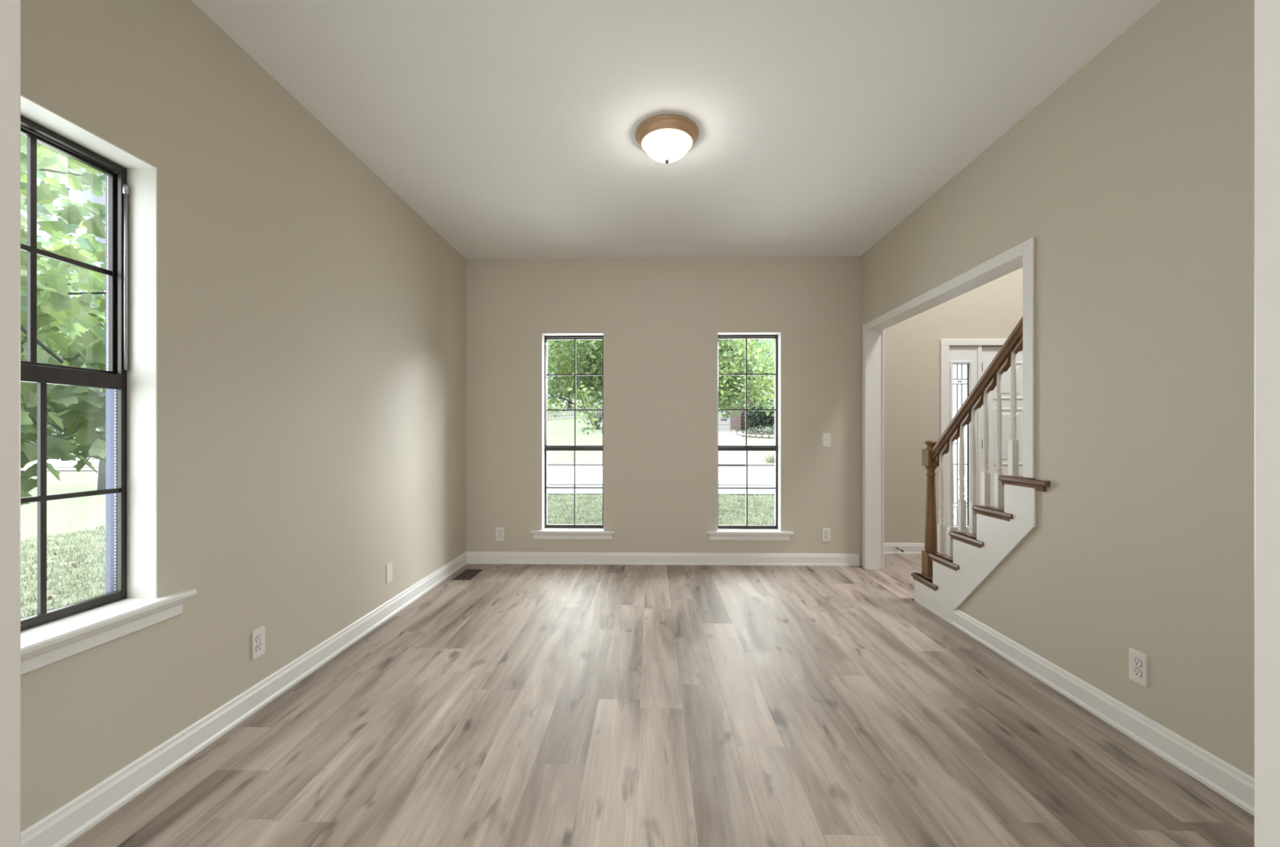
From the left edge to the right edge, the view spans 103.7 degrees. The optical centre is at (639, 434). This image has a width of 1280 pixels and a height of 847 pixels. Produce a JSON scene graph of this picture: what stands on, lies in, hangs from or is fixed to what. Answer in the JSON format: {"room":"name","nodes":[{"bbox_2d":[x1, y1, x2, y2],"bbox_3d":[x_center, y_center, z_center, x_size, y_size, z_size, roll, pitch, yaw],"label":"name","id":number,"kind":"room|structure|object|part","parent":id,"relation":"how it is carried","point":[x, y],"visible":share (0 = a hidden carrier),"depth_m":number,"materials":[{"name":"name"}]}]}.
{"room":"empty living room","nodes":[
{"label":"empty living room","id":0,"kind":"room"},
{"bbox_2d":[20,0,466,831],"bbox_3d":[-1.676,-0.008,2.686,0.126,3.340,3.953,0,0,1],"label":"wall","id":1,"kind":"structure","parent":0,"point":[312,323],"depth_m":2.09,"materials":[{"name":"beige paint"}]},
{"bbox_2d":[20,93,196,675],"bbox_3d":[-1.702,-0.133,1.363,0.207,1.539,0.880,0,0,1],"label":"window","id":2,"kind":"structure","parent":1,"relation":"in","point":[117,188],"depth_m":1.68,"materials":[{"name":"white paint"}]},
{"bbox_3d":[-1.790,-0.540,1.365,0.003,0.657,0.638,0,0,1],"label":"glass","id":3,"kind":"part","parent":2,"relation":"part of","materials":[{"name":"clear glass"}]},
{"bbox_3d":[-1.782,-0.536,1.364,0.018,0.689,0.656,0,0,1],"label":"sash","id":4,"kind":"part","parent":2,"relation":"part of","materials":[{"name":"brown metal"}]},
{"bbox_3d":[-1.752,0.174,1.364,0.022,0.746,0.656,0,0,1],"label":"sash","id":5,"kind":"part","parent":2,"relation":"part of","materials":[{"name":"brown metal"}]},
{"bbox_3d":[-1.760,0.187,1.364,0.003,0.675,0.638,0,0,1],"label":"glass","id":6,"kind":"part","parent":2,"relation":"part of","materials":[{"name":"clear glass"}]},
{"bbox_3d":[-1.774,-0.167,1.364,0.062,1.462,0.672,0,0,1],"label":"frame","id":7,"kind":"part","parent":2,"relation":"part of","materials":[{"name":"brown metal"}]},
{"bbox_3d":[-1.671,0.565,1.362,0.145,0.023,0.880,0,0,1],"label":"sill","id":8,"kind":"part","parent":2,"relation":"part of","materials":[{"name":"white paint"}]},
{"bbox_2d":[20,551,466,846],"bbox_3d":[-1.603,1.109,2.684,0.019,0.106,3.693,0,0,1],"label":"baseboard","id":9,"kind":"structure","parent":1,"relation":"attached to","point":[68,822],"depth_m":1.84,"materials":[{"name":"white paint"}]},
{"bbox_2d":[250,625,265,660],"bbox_3d":[-1.621,0.885,2.136,0.009,0.121,0.074,0,0,1],"label":"wall outlet","id":10,"kind":"object","parent":1,"relation":"attached to","point":[258,635],"visible":1,"depth_m":2.13,"materials":[{"name":"white plastic"}]},
{"bbox_2d":[255,642,262,651],"bbox_3d":[-1.618,0.905,2.136,0.003,0.028,0.038,0,0,1],"label":"receptacle","id":11,"kind":"object","parent":10,"relation":"attached to","point":[259,646],"depth_m":2.13,"materials":[{"name":"white plastic"}]},
{"bbox_2d":[255,633,262,642],"bbox_3d":[-1.618,0.866,2.136,0.003,0.028,0.038,0,0,1],"label":"receptacle","id":12,"kind":"object","parent":10,"relation":"attached to","point":[259,637],"depth_m":2.13,"materials":[{"name":"white plastic"}]},
{"bbox_2d":[386,561,392,583],"bbox_3d":[-1.597,0.881,3.203,0.007,0.121,0.074,0,0,1],"label":"blank wall plate","id":13,"kind":"object","parent":1,"relation":"attached to","point":[388,566],"visible":1,"depth_m":3.19,"materials":[{"name":"white plastic"}]},
{"bbox_2d":[64,553,1253,846],"bbox_3d":[1.418,1.222,0.753,6.600,0.120,8.370,0,0,1],"label":"floor","id":14,"kind":"structure","parent":0,"point":[506,704],"depth_m":1.95,"materials":[{"name":"beige wood"}]},
{"bbox_2d":[452,568,483,579],"bbox_3d":[-1.422,1.157,4.164,0.150,0.009,0.310,0,0,1],"label":"floor vent","id":15,"kind":"object","parent":14,"relation":"in","point":[468,574],"visible":1,"depth_m":4.15,"materials":[{"name":"brown metal"}]},
{"bbox_2d":[911,475,1050,624],"bbox_3d":[2.437,0.311,2.510,1.103,1.701,2.042,0,0,1],"label":"staircase","id":16,"kind":"structure","parent":14,"relation":"on","point":[954,579],"depth_m":2.81,"materials":[{"name":"white paint"}]},
{"bbox_2d":[921,315,1022,577],"bbox_3d":[1.990,0.141,2.994,0.083,1.662,1.004,0,0,1],"label":"stair railing","id":17,"kind":"object","parent":16,"relation":"on","point":[932,455],"visible":0.92,"depth_m":3.01,"materials":[{"name":"brown wood"}]},
{"bbox_3d":[2.000,0.595,3.455,0.082,0.756,0.082,0,0,1],"label":"newel post","id":18,"kind":"part","parent":17,"relation":"part of","materials":[{"name":"brown wood"}]},
{"bbox_3d":[1.998,-0.253,2.954,0.064,0.873,0.924,0,0,1],"label":"handrail","id":19,"kind":"part","parent":17,"relation":"part of","materials":[{"name":"brown wood"}]},
{"bbox_3d":[1.907,0.662,2.736,0.016,0.811,0.649,0,0,1],"label":"bead moulding","id":20,"kind":"part","parent":16,"relation":"part of","materials":[{"name":"white paint"}]},
{"bbox_2d":[466,256,860,565],"bbox_3d":[0.258,-0.008,4.552,3.655,3.340,0.127,0,0,1],"label":"wall","id":21,"kind":"structure","parent":0,"point":[660,320],"depth_m":4.49,"materials":[{"name":"beige paint"}]},
{"bbox_2d":[495,527,504,540],"bbox_3d":[-1.260,0.896,4.519,0.074,0.121,0.009,0,0,1],"label":"wall outlet","id":22,"kind":"object","parent":21,"relation":"attached to","point":[500,531],"visible":1,"depth_m":4.52,"materials":[{"name":"white plastic"}]},
{"bbox_2d":[529,333,615,539],"bbox_3d":[-0.601,0.017,4.566,0.759,1.850,0.207,0,0,1],"label":"window","id":23,"kind":"structure","parent":21,"relation":"in","point":[548,531],"depth_m":4.60,"materials":[{"name":"white paint"}]},
{"bbox_3d":[-0.601,0.870,4.535,0.759,0.023,0.145,0,0,1],"label":"sill","id":24,"kind":"part","parent":23,"relation":"part of","materials":[{"name":"white paint"}]},
{"bbox_3d":[-0.599,-0.018,4.639,0.551,1.773,0.062,0,0,1],"label":"frame","id":25,"kind":"part","parent":23,"relation":"part of","materials":[{"name":"brown metal"}]},
{"bbox_3d":[-0.599,0.482,4.617,0.535,0.737,0.022,0,0,1],"label":"sash","id":26,"kind":"part","parent":23,"relation":"part of","materials":[{"name":"brown metal"}]},
{"bbox_3d":[-0.599,-0.383,4.647,0.535,1.010,0.018,0,0,1],"label":"sash","id":27,"kind":"part","parent":23,"relation":"part of","materials":[{"name":"clear glass"}]},
{"bbox_2d":[466,551,859,565],"bbox_3d":[0.184,1.109,4.481,3.509,0.106,0.019,0,0,1],"label":"baseboard","id":28,"kind":"structure","parent":21,"relation":"attached to","point":[473,557],"depth_m":4.47,"materials":[{"name":"white paint"}]},
{"bbox_2d":[706,332,793,540],"bbox_3d":[0.973,0.017,4.530,0.763,1.850,0.207,0,0,1],"label":"window","id":29,"kind":"structure","parent":21,"relation":"in","point":[724,532],"depth_m":4.57,"materials":[{"name":"white paint"}]},
{"bbox_3d":[0.975,-0.383,4.611,0.539,1.010,0.018,0,0,1],"label":"sash","id":30,"kind":"part","parent":29,"relation":"part of","materials":[{"name":"clear glass"}]},
{"bbox_3d":[0.974,0.482,4.581,0.539,0.737,0.022,0,0,1],"label":"sash","id":31,"kind":"part","parent":29,"relation":"part of","materials":[{"name":"brown metal"}]},
{"bbox_3d":[0.975,-0.018,4.603,0.555,1.773,0.062,0,0,1],"label":"frame","id":32,"kind":"part","parent":29,"relation":"part of","materials":[{"name":"brown metal"}]},
{"bbox_3d":[0.972,0.870,4.499,0.763,0.023,0.145,0,0,1],"label":"sill","id":33,"kind":"part","parent":29,"relation":"part of","materials":[{"name":"white paint"}]},
{"bbox_2d":[822,527,830,541],"bbox_3d":[1.652,0.890,4.452,0.074,0.121,0.009,0,0,1],"label":"wall outlet","id":34,"kind":"object","parent":21,"relation":"attached to","point":[825,531],"visible":1,"depth_m":4.45,"materials":[{"name":"white plastic"}]},
{"bbox_2d":[822,432,831,446],"bbox_3d":[1.654,0.049,4.448,0.074,0.121,0.016,0,0,1],"label":"light switch","id":35,"kind":"object","parent":21,"relation":"attached to","point":[826,437],"visible":1,"depth_m":4.45,"materials":[{"name":"white plastic"}]},
{"bbox_2d":[191,0,1160,258],"bbox_3d":[0.104,-1.638,0.608,3.781,0.120,8.020,0,0,1],"label":"ceiling","id":36,"kind":"structure","parent":0,"point":[509,127],"depth_m":2.34,"materials":[{"name":"white paint"}]},
{"bbox_2d":[635,114,698,164],"bbox_3d":[0.142,-1.501,2.642,0.332,0.154,0.332,0,0,1],"label":"ceiling light","id":37,"kind":"object","parent":36,"relation":"attached to","point":[665,138],"visible":1,"depth_m":2.56,"materials":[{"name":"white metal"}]},
{"bbox_2d":[884,266,1022,542],"bbox_3d":[3.390,-1.088,4.948,2.849,5.500,0.150,0,0,1],"label":"wall","id":38,"kind":"structure","parent":0,"point":[993,309],"depth_m":4.89,"materials":[{"name":"beige paint"}]},
{"bbox_2d":[884,542,939,554],"bbox_3d":[2.503,1.109,4.884,0.819,0.106,0.019,0,0,1],"label":"baseboard","id":39,"kind":"structure","parent":38,"relation":"attached to","point":[889,548],"depth_m":4.88,"materials":[{"name":"white paint"}]},
{"bbox_2d":[949,346,977,531],"bbox_3d":[3.138,0.146,4.904,0.281,2.008,0.050,0,0,1],"label":"window","id":40,"kind":"structure","parent":38,"relation":"in","point":[962,359],"depth_m":4.90,"materials":[{"name":"white glass"}]},
{"bbox_3d":[3.124,0.100,4.909,0.170,1.585,0.004,0,0,1],"label":"leaded glass","id":41,"kind":"part","parent":40,"relation":"part of","materials":[{"name":"clear glass"}]},
{"bbox_2d":[939,338,1006,553],"bbox_3d":[3.616,0.129,4.929,1.397,2.105,0.158,0,0,1],"label":"door frame","id":42,"kind":"structure","parent":38,"relation":"attached to","point":[944,344],"depth_m":4.87,"materials":[{"name":"white paint"}]},
{"bbox_3d":[2.957,0.150,4.889,0.081,2.024,0.048,0,0,1],"label":"casing","id":43,"kind":"part","parent":42,"relation":"part of","materials":[{"name":"white paint"}]},
{"bbox_3d":[3.615,-0.892,4.874,1.397,0.063,0.048,0,0,1],"label":"head casing","id":44,"kind":"part","parent":42,"relation":"part of","materials":[{"name":"white paint"}]},
{"bbox_3d":[3.298,0.151,4.923,0.038,2.022,0.104,0,0,1],"label":"mullion post","id":45,"kind":"part","parent":42,"relation":"part of","materials":[{"name":"white paint"}]},
{"bbox_2d":[982,346,1022,505],"bbox_3d":[3.769,0.147,4.863,0.919,2.006,0.133,0,0,1],"label":"door","id":46,"kind":"structure","parent":38,"relation":"in","point":[988,353],"depth_m":4.89,"materials":[{"name":"white"}]},
{"bbox_3d":[3.588,0.682,4.884,0.300,0.560,0.009,0,0,1],"label":"panel","id":47,"kind":"part","parent":46,"relation":"part of","materials":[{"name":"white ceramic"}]},
{"bbox_3d":[3.588,0.022,4.884,0.300,0.560,0.009,0,0,1],"label":"panel","id":48,"kind":"part","parent":46,"relation":"part of","materials":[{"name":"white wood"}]},
{"bbox_3d":[3.588,-0.523,4.884,0.300,0.370,0.009,0,0,1],"label":"panel","id":49,"kind":"part","parent":46,"relation":"part of","materials":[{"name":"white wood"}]},
{"bbox_2d":[860,0,1253,777],"bbox_3d":[1.976,-0.258,2.547,0.129,2.840,3.843,0,0,1],"label":"wall","id":50,"kind":"structure","parent":0,"point":[1132,180],"depth_m":1.91,"materials":[{"name":"beige paint"}]},
{"bbox_2d":[862,236,1035,569],"bbox_3d":[1.996,0.099,3.411,0.155,2.125,1.978,0,0,1],"label":"door frame","id":51,"kind":"structure","parent":50,"relation":"attached to","point":[1023,255],"depth_m":3.92,"materials":[{"name":"white paint"}]},
{"bbox_3d":[1.947,0.104,4.357,0.013,2.115,0.061,0,0,1],"label":"casing","id":52,"kind":"part","parent":51,"relation":"part of","materials":[{"name":"white paint"}]},
{"bbox_3d":[2.091,0.099,4.356,0.010,2.125,0.085,0,0,1],"label":"hall casing","id":53,"kind":"part","parent":51,"relation":"part of","materials":[{"name":"white paint"}]},
{"bbox_3d":[1.925,-0.923,3.410,0.013,0.060,1.834,0,0,1],"label":"head casing","id":54,"kind":"part","parent":51,"relation":"part of","materials":[{"name":"white paint"}]},
{"bbox_3d":[1.904,-0.371,2.458,0.013,1.165,0.069,0,0,1],"label":"casing","id":55,"kind":"part","parent":51,"relation":"part of","materials":[{"name":"white paint"}]},
{"bbox_2d":[952,608,1253,815],"bbox_3d":[1.887,1.109,1.910,0.019,0.106,2.306,0,0,1],"label":"baseboard","id":56,"kind":"structure","parent":50,"relation":"attached to","point":[1224,778],"depth_m":1.94,"materials":[{"name":"white paint"}]},
{"bbox_2d":[1128,647,1148,687],"bbox_3d":[1.892,0.885,1.910,0.009,0.121,0.074,0,0,1],"label":"wall outlet","id":57,"kind":"object","parent":50,"relation":"attached to","point":[1138,660],"visible":1,"depth_m":1.90,"materials":[{"name":"white plastic"}]},
{"bbox_2d":[1132,666,1142,676],"bbox_3d":[1.889,0.904,1.910,0.003,0.028,0.038,0,0,1],"label":"receptacle","id":58,"kind":"object","parent":57,"relation":"attached to","point":[1136,671],"depth_m":1.91,"materials":[{"name":"white plastic"}]},
{"bbox_2d":[1132,657,1142,666],"bbox_3d":[1.889,0.865,1.910,0.003,0.028,0.038,0,0,1],"label":"receptacle","id":59,"kind":"object","parent":57,"relation":"attached to","point":[1136,661],"depth_m":1.91,"materials":[{"name":"white plastic"}]},
{"bbox_3d":[0.106,-0.208,0.733,3.526,2.740,0.130,0,0,1],"label":"wall","id":60,"kind":"structure","parent":0,"visible":0},
{"bbox_2d":[0,0,20,846],"bbox_3d":[-1.040,0.012,0.759,0.020,2.300,0.154,0,0,1],"label":"door frame","id":61,"kind":"structure","parent":60,"relation":"attached to","point":[10,10],"depth_m":0.82,"materials":[{"name":"white paint"}]},
{"bbox_2d":[1253,0,1279,846],"bbox_3d":[0.972,0.012,0.713,0.020,2.300,0.154,0,0,1],"label":"door frame","id":62,"kind":"structure","parent":60,"relation":"attached to","point":[1266,12],"depth_m":0.77,"materials":[{"name":"white paint"}]},
{"label":"outside","id":63,"kind":"structure","parent":0,"visible":0},
{"bbox_2d":[23,457,774,484],"bbox_3d":[-2.433,1.592,24.663,86.000,0.001,17.200,0,0,1],"label":"road","id":64,"kind":"structure","parent":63,"point":[556,474],"depth_m":20.14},
{"bbox_2d":[87,457,774,466],"bbox_3d":[-2.535,1.587,28.084,86.335,0.250,6.612,0,0,9],"label":"curb","id":65,"kind":"object","parent":64,"relation":"on","point":[548,464],"visible":0.04,"depth_m":25.29,"materials":[{"name":"concrete"}]},
{"bbox_2d":[718,463,746,466],"bbox_3d":[4.529,1.537,25.102,1.500,0.090,0.080,0,0,1],"label":"drain","id":66,"kind":"object","parent":65,"relation":"in","point":[719,464],"visible":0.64,"depth_m":25.06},
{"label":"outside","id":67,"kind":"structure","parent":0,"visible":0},
{"bbox_2d":[20,467,774,493],"bbox_3d":[-2.579,1.577,18.314,86.000,0.001,9.800,0,0,1],"label":"sidewalk","id":68,"kind":"structure","parent":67,"point":[723,491],"depth_m":14.14,"materials":[{"name":"concrete"}]},
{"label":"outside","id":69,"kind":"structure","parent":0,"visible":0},
{"bbox_2d":[718,429,766,462],"bbox_3d":[4.018,0.479,35.517,7.787,2.165,21.088,0,0,5],"label":"driveway","id":70,"kind":"structure","parent":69,"point":[725,437],"depth_m":30.16,"materials":[{"name":"concrete"}]},
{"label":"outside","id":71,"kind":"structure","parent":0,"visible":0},
{"bbox_2d":[20,395,774,618],"bbox_3d":[0.770,-2.355,33.441,120.000,7.934,94.900,0,0,1],"label":"lawn","id":72,"kind":"structure","parent":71,"point":[65,515],"depth_m":11.32,"materials":[{"name":"green plant"}]},
{"bbox_2d":[20,532,103,600],"bbox_3d":[-5.484,1.562,5.084,6.826,0.042,7.104,0,0,1],"label":"leaf litter","id":73,"kind":"object","parent":72,"relation":"on","point":[60,563],"visible":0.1,"depth_m":6.11,"materials":[{"name":"beige plant"}]},
{"bbox_2d":[20,133,106,505],"bbox_3d":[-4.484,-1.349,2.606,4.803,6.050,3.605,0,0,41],"label":"leafy tree","id":74,"kind":"object","parent":72,"relation":"on","point":[77,411],"visible":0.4,"depth_m":2.40,"materials":[{"name":"green plant"}]},
{"bbox_2d":[20,524,106,618],"bbox_3d":[-5.661,1.577,5.925,7.550,0.069,8.530,0,0,1],"label":"grass","id":75,"kind":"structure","parent":72,"relation":"on","point":[81,540],"depth_m":6.20,"materials":[{"name":"green plant"}]},
{"bbox_2d":[46,328,99,438],"bbox_3d":[-45.170,-4.087,42.279,11.384,13.894,11.784,0,0,-39],"label":"tree","id":76,"kind":"object","parent":72,"relation":"on","point":[58,433],"visible":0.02,"depth_m":41.25,"materials":[{"name":"green plant"}]},
{"bbox_2d":[547,407,602,419],"bbox_3d":[-6.561,-1.604,47.383,12.900,1.866,0.080,0,0,1],"label":"picket fence","id":77,"kind":"object","parent":72,"relation":"on","point":[561,415],"visible":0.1,"depth_m":47.35,"materials":[{"name":"white paint"}]},
{"bbox_2d":[547,341,602,408],"bbox_3d":[-8.146,-10.213,58.785,13.479,17.054,14.382,0,0,-39],"label":"tree","id":78,"kind":"object","parent":72,"relation":"on","point":[569,402],"visible":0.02,"depth_m":57.99,"materials":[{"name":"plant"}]},
{"bbox_2d":[583,392,602,428],"bbox_3d":[-3.417,-1.885,40.040,2.460,2.986,2.052,0,0,1],"label":"bush","id":79,"kind":"object","parent":72,"relation":"on","point":[600,413],"visible":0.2,"depth_m":39.91,"materials":[{"name":"green plant"}]},
{"bbox_2d":[547,338,774,434],"bbox_3d":[0.504,-1.836,10.267,9.420,7.010,6.706,0,0,1],"label":"tree","id":80,"kind":"object","parent":72,"relation":"on","point":[729,385],"visible":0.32,"depth_m":9.31,"materials":[{"name":"green plant"}]},
{"bbox_2d":[547,492,774,524],"bbox_3d":[0.520,1.577,9.633,7.916,0.069,7.418,0,0,1],"label":"grass","id":81,"kind":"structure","parent":72,"relation":"on","point":[569,515],"depth_m":10.72,"materials":[{"name":"green plant"}]},
{"bbox_2d":[718,346,774,430],"bbox_3d":[8.367,-5.163,50.621,17.600,10.650,10.400,0,0,1],"label":"house","id":82,"kind":"structure","parent":72,"relation":"on","point":[731,423],"depth_m":45.96,"materials":[{"name":"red brick"}]},
{"bbox_3d":[5.487,-1.338,46.071,5.650,2.800,0.070,0,0,1],"label":"garage door","id":83,"kind":"part","parent":82,"relation":"part of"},
{"bbox_2d":[730,424,774,438],"bbox_3d":[11.051,-0.286,41.406,6.609,1.277,6.052,0,0,-40],"label":"garden bed","id":84,"kind":"object","parent":72,"relation":"on","point":[766,432],"visible":0.48,"depth_m":40.39,"materials":[{"name":"stone"}]},
{"bbox_2d":[744,401,774,428],"bbox_3d":[11.330,-1.594,44.965,4.142,2.768,2.255,0,0,1],"label":"shrub","id":85,"kind":"object","parent":72,"relation":"on","point":[757,415],"visible":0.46,"depth_m":44.54,"materials":[{"name":"green plant"}]},
{"bbox_2d":[761,450,774,462],"bbox_3d":[7.266,1.094,26.825,1.630,0.891,1.609,0,0,36],"label":"ornamental grass","id":86,"kind":"object","parent":72,"relation":"on","point":[771,455],"depth_m":26.68,"materials":[{"name":"plant"}]}
]}

